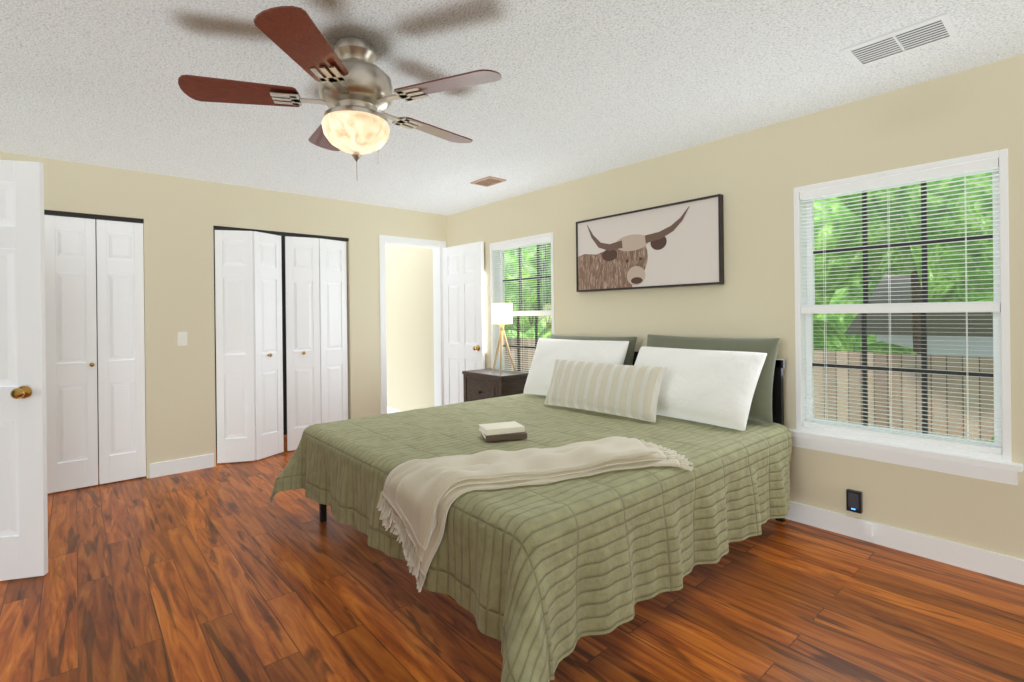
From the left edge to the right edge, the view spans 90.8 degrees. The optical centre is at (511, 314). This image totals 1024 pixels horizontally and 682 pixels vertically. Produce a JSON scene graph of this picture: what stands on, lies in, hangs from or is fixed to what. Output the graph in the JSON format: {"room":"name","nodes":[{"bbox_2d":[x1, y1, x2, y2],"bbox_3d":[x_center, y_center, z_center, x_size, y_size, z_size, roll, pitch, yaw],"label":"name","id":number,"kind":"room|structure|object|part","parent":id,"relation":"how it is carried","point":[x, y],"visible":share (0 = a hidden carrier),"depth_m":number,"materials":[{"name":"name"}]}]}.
{"room":"bedroom","nodes":[
{"label":"bedroom","id":0,"kind":"room"},
{"bbox_2d":[53,215,286,463],"bbox_3d":[-3.076,0.085,4.552,3.370,2.440,0.690,-1,0,-41],"label":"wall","id":1,"kind":"structure","parent":0,"point":[284,338],"depth_m":5.46,"materials":[{"name":"black"}]},
{"bbox_2d":[0,152,446,477],"bbox_3d":[-2.374,0.077,4.598,4.490,2.440,0.160,-1,0,-41],"label":"wall","id":2,"kind":"structure","parent":0,"point":[180,216],"depth_m":4.24,"materials":[{"name":"beige paint"}]},
{"bbox_2d":[44,215,145,493],"bbox_3d":[-3.158,0.282,3.845,0.585,2.023,0.069,-1,0,-41],"label":"closet door","id":3,"kind":"structure","parent":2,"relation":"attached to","point":[73,414],"depth_m":3.83,"materials":[{"name":"white wood"}]},
{"bbox_2d":[150,453,213,477],"bbox_3d":[-2.719,1.243,4.171,0.447,0.115,0.015,-1,0,-41],"label":"baseboard","id":4,"kind":"structure","parent":2,"relation":"attached to","point":[158,469],"depth_m":4.16,"materials":[{"name":"white wood"}]},
{"bbox_2d":[177,332,187,345],"bbox_3d":[-2.726,0.198,4.177,0.070,0.115,0.014,-1,0,-41],"label":"switch plate","id":5,"kind":"object","parent":2,"relation":"attached to","point":[181,338],"visible":1,"depth_m":4.17,"materials":[{"name":"white plastic"}]},
{"bbox_2d":[44,210,348,241],"bbox_3d":[-2.539,-0.756,4.410,2.283,0.030,0.040,-1,0,-41],"label":"trim","id":6,"kind":"structure","parent":2,"relation":"attached to","point":[88,216],"depth_m":4.02,"materials":[{"name":"black metal"}]},
{"bbox_2d":[143,219,351,477],"bbox_3d":[-2.554,0.264,4.440,2.299,2.070,0.159,-1,0,-41],"label":"trim","id":7,"kind":"structure","parent":2,"relation":"attached to","point":[348,270],"depth_m":4.33,"materials":[{"name":"beige paint"}]},
{"bbox_2d":[215,230,347,462],"bbox_3d":[-2.085,0.270,4.717,1.173,2.023,0.164,-1,0,-41],"label":"closet door","id":8,"kind":"structure","parent":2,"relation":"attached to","point":[249,346],"depth_m":4.65,"materials":[{"name":"white wood"}]},
{"bbox_2d":[379,235,445,413],"bbox_3d":[-1.128,0.217,5.665,0.834,2.132,0.176,-1,0,-41],"label":"door frame","id":9,"kind":"structure","parent":2,"relation":"attached to","point":[435,245],"depth_m":5.82,"materials":[{"name":"white wood"}]},
{"bbox_2d":[387,407,401,413],"bbox_3d":[-1.727,1.287,6.317,0.960,0.006,1.870,-1,0,-41],"label":"floor","id":10,"kind":"structure","parent":0,"point":[391,410],"depth_m":6.77,"materials":[{"name":"white"}]},
{"bbox_2d":[0,435,1023,681],"bbox_3d":[-1.670,1.339,2.602,6.060,0.100,7.860,-1,0,-41],"label":"floor","id":11,"kind":"structure","parent":0,"point":[224,573],"depth_m":2.17,"materials":[{"name":"brown wood"}]},
{"bbox_2d":[462,368,528,401],"bbox_3d":[-0.169,0.912,4.872,0.372,0.720,0.610,-1,0,-41],"label":"nightstand","id":12,"kind":"object","parent":11,"relation":"on","point":[479,384],"visible":0.5,"depth_m":4.73,"materials":[{"name":"brown wood"}]},
{"bbox_2d":[492,303,515,373],"bbox_3d":[-0.095,0.220,4.833,0.231,0.659,0.229,-1,0,-41],"label":"lamp","id":13,"kind":"object","parent":12,"relation":"on","point":[501,314],"visible":1,"depth_m":4.75,"materials":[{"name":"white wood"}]},
{"bbox_3d":[-0.095,-0.011,4.813,0.196,0.195,0.196,-1,0,-41],"label":"lamp shade","id":14,"kind":"part","parent":13,"relation":"part of","materials":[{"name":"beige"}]},
{"bbox_2d":[270,334,791,681],"bbox_3d":[0.135,0.711,3.017,2.359,1.116,2.414,-1,0,-41],"label":"bed","id":15,"kind":"object","parent":11,"relation":"on","point":[560,506],"visible":1,"depth_m":2.27,"materials":[{"name":"green fabric"}]},
{"bbox_2d":[480,427,527,441],"bbox_3d":[-0.045,0.645,2.733,0.268,0.028,0.237,-1,0,-41],"label":"book","id":16,"kind":"object","parent":15,"relation":"on","point":[513,435],"depth_m":2.67,"materials":[{"name":"brown paper"}]},
{"bbox_2d":[478,421,524,435],"bbox_3d":[-0.059,0.615,2.741,0.251,0.030,0.209,-1,0,-41],"label":"book","id":17,"kind":"object","parent":16,"relation":"on","point":[512,428],"depth_m":2.69,"materials":[{"name":"beige paper"}]},
{"bbox_2d":[376,436,693,592],"bbox_3d":[0.136,0.819,2.275,1.221,0.497,0.935,-1,0,-41],"label":"throw","id":18,"kind":"object","parent":15,"relation":"on","point":[489,515],"depth_m":1.94,"materials":[{"name":"beige fabric"}]},
{"bbox_2d":[523,338,629,406],"bbox_3d":[0.481,0.422,3.958,0.315,0.475,0.950,-1,0,-41],"label":"pillow","id":19,"kind":"object","parent":15,"relation":"on","point":[594,350],"depth_m":3.97,"materials":[{"name":"white fabric"}]},
{"bbox_2d":[617,346,767,430],"bbox_3d":[1.110,0.435,3.220,0.362,0.437,0.954,-1,0,-41],"label":"pillow","id":20,"kind":"object","parent":15,"relation":"on","point":[711,388],"depth_m":3.00,"materials":[{"name":"white fabric"}]},
{"bbox_2d":[0,0,1023,214],"bbox_3d":[-1.699,-1.201,2.602,6.060,0.100,7.860,-1,0,-41],"label":"ceiling","id":21,"kind":"structure","parent":0,"point":[581,89],"depth_m":2.49,"materials":[{"name":"white paint"}]},
{"bbox_2d":[178,6,501,174],"bbox_3d":[-0.674,-0.872,2.226,1.284,0.580,1.282,-1,0,-41],"label":"ceiling fan","id":22,"kind":"object","parent":21,"relation":"hanging from","point":[356,92],"visible":1,"depth_m":2.07,"materials":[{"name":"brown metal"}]},
{"bbox_3d":[-0.674,-0.769,2.189,0.284,0.128,0.284,-1,0,-41],"label":"lamp shade","id":23,"kind":"part","parent":22,"relation":"part of","materials":[{"name":"beige glass"}]},
{"bbox_2d":[470,176,506,186],"bbox_3d":[-0.208,-1.163,4.409,0.190,0.009,0.270,-1,0,-41],"label":"ceiling vent","id":24,"kind":"object","parent":21,"relation":"in","point":[488,181],"visible":0.98,"depth_m":4.40,"materials":[{"name":"beige metal"}]},
{"bbox_2d":[842,12,957,67],"bbox_3d":[1.683,-1.185,2.197,0.240,0.009,0.360,-1,0,-41],"label":"ceiling vent","id":25,"kind":"object","parent":21,"relation":"in","point":[929,31],"visible":1,"depth_m":2.18,"materials":[{"name":"white metal"}]},
{"bbox_2d":[385,54,1023,559],"bbox_3d":[0.545,0.044,4.534,0.160,2.440,7.860,-1,0,-41],"label":"wall","id":26,"kind":"structure","parent":0,"point":[755,178],"depth_m":3.12,"materials":[{"name":"beige paint"}]},
{"bbox_2d":[442,241,484,404],"bbox_3d":[-0.534,0.245,5.599,0.171,2.038,0.711,-1,0,-41],"label":"door","id":27,"kind":"structure","parent":26,"relation":"in","point":[463,313],"depth_m":5.58,"materials":[{"name":"white wood"}]},
{"bbox_3d":[-0.346,0.354,5.384,0.171,0.064,0.066,-1,0,-41],"label":"knob","id":28,"kind":"part","parent":27,"relation":"part of","materials":[{"name":"gold metal"}]},
{"bbox_2d":[490,232,553,371],"bbox_3d":[0.122,0.031,4.984,0.210,1.565,1.005,-1,0,-41],"label":"window","id":29,"kind":"structure","parent":26,"relation":"in","point":[495,295],"depth_m":5.13,"materials":[{"name":"white plastic"}]},
{"bbox_2d":[492,236,551,372],"bbox_3d":[0.099,-0.019,4.965,0.048,1.402,0.857,-1,0,-41],"label":"window blind","id":30,"kind":"object","parent":29,"relation":"attached to","point":[525,243],"visible":0.56,"depth_m":4.93,"materials":[{"name":"white plastic"}]},
{"bbox_3d":[0.161,-0.019,5.018,0.065,1.405,0.865,-1,0,-41],"label":"window far sash","id":31,"kind":"part","parent":29,"relation":"part of","materials":[{"name":"white plastic"}]},
{"bbox_3d":[0.161,-0.019,5.018,0.052,1.335,0.795,-1,0,-41],"label":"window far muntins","id":32,"kind":"part","parent":29,"relation":"part of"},
{"bbox_2d":[576,194,723,291],"bbox_3d":[0.986,-0.501,3.858,0.047,0.600,1.281,-1,0,-41],"label":"framed picture","id":33,"kind":"object","parent":26,"relation":"attached to","point":[679,244],"visible":1,"depth_m":3.75,"materials":[{"name":"canvas"},{"name":"paint"},{"name":"wood"}]},
{"bbox_2d":[578,206,689,290],"bbox_3d":[0.905,-0.487,3.929,0.001,0.545,1.042,-1,0,-41],"label":"art","id":34,"kind":"object","parent":33,"relation":"attached to","point":[649,248],"depth_m":3.87,"materials":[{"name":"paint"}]},
{"bbox_2d":[846,489,862,513],"bbox_3d":[1.911,1.041,2.820,0.036,0.115,0.070,-1,0,-41],"label":"plug-in device","id":35,"kind":"object","parent":26,"relation":"attached to","point":[854,501],"visible":0.96,"depth_m":2.81,"materials":[{"name":"black plastic"}]},
{"bbox_2d":[863,523,872,536],"bbox_3d":[1.948,1.175,2.761,0.030,0.055,0.040,-1,0,-41],"label":"electrical outlet box","id":36,"kind":"object","parent":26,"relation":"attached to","point":[868,529],"visible":0.98,"depth_m":2.75,"materials":[{"name":"white plastic"}]},
{"bbox_2d":[785,501,1023,584],"bbox_3d":[1.111,1.200,3.762,0.015,0.115,5.650,-1,0,-41],"label":"baseboard","id":37,"kind":"structure","parent":26,"relation":"attached to","point":[998,565],"depth_m":2.61,"materials":[{"name":"white wood"}]},
{"bbox_2d":[789,149,1023,484],"bbox_3d":[2.061,0.009,2.745,0.210,1.565,1.010,-1,0,-41],"label":"window","id":38,"kind":"structure","parent":26,"relation":"in","point":[995,467],"depth_m":2.65,"materials":[{"name":"white plastic"}]},
{"bbox_2d":[800,157,1001,453],"bbox_3d":[2.039,-0.041,2.726,0.048,1.402,0.862,-1,0,-41],"label":"window blind","id":39,"kind":"object","parent":38,"relation":"attached to","point":[958,169],"visible":0.96,"depth_m":2.66,"materials":[{"name":"white plastic"}]},
{"bbox_3d":[2.101,-0.041,2.779,0.039,1.335,0.800,-1,0,-41],"label":"glass","id":40,"kind":"part","parent":38,"relation":"part of","materials":[{"name":"clear glass"}]},
{"label":"outside","id":41,"kind":"structure","parent":0,"visible":0},
{"bbox_2d":[504,282,875,346],"bbox_3d":[13.990,-2.939,16.115,0.300,9.900,74.000,-1,0,-41],"label":"foliage","id":42,"kind":"object","parent":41,"point":[856,287],"depth_m":18.27,"materials":[{"name":"green plant"}]},
{"bbox_3d":[14.850,2.052,16.150,36.440,0.100,55.000,-1,0,-41],"label":"lawn","id":43,"kind":"structure","parent":41,"visible":0},
{"bbox_2d":[504,338,993,440],"bbox_3d":[4.473,1.299,6.507,0.060,1.640,32.000,-1,0,-41],"label":"fence","id":44,"kind":"object","parent":43,"relation":"on","point":[902,357],"depth_m":6.13,"materials":[{"name":"beige wood"}]},
{"bbox_2d":[538,320,993,441],"bbox_3d":[5.745,1.287,6.966,3.207,2.752,17.571,-1,0,-41],"label":"shrubs","id":45,"kind":"object","parent":43,"relation":"on","point":[832,340],"depth_m":7.57,"materials":[{"name":"green plant"}]},
{"bbox_2d":[911,270,921,353],"bbox_3d":[3.984,-2.421,9.519,2.825,9.106,6.139,-1,0,-14],"label":"trunk","id":46,"kind":"object","parent":43,"relation":"on","point":[916,296],"depth_m":6.68,"materials":[{"name":"brown plant"}]},
{"bbox_2d":[504,172,993,332],"bbox_3d":[9.386,-4.380,9.584,15.256,10.061,20.534,-1,0,-41],"label":"foliage","id":47,"kind":"object","parent":46,"relation":"attached to","point":[931,288],"depth_m":5.99,"materials":[{"name":"green plant"}]},
{"bbox_2d":[844,273,992,356],"bbox_3d":[10.669,0.549,8.310,5.800,3.000,7.400,-1,0,-41],"label":"neighboring house","id":48,"kind":"structure","parent":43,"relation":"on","point":[932,330],"depth_m":8.61,"materials":[{"name":"grey"}]},
{"bbox_3d":[-2.056,0.073,0.924,0.160,2.440,5.810,-1,0,-41],"label":"wall","id":49,"kind":"structure","parent":0,"visible":0},
{"bbox_2d":[0,160,47,580],"bbox_3d":[-2.693,0.270,2.381,0.736,2.038,0.409,-1,0,-41],"label":"entry door","id":50,"kind":"structure","parent":49,"relation":"in","point":[23,497],"depth_m":2.47,"materials":[{"name":"white wood"}]},
{"bbox_3d":[-2.386,0.377,2.484,0.110,0.064,0.164,-1,0,-41],"label":"knob","id":51,"kind":"part","parent":50,"relation":"part of","materials":[{"name":"gold metal"}]},
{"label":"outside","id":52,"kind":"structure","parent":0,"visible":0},
{"bbox_2d":[529,244,549,324],"bbox_3d":[0.271,-0.540,5.148,0.014,1.285,0.300,-1,0,-41],"label":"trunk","id":53,"kind":"object","parent":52,"point":[547,295],"depth_m":5.07,"materials":[{"name":"grey"}]}
]}

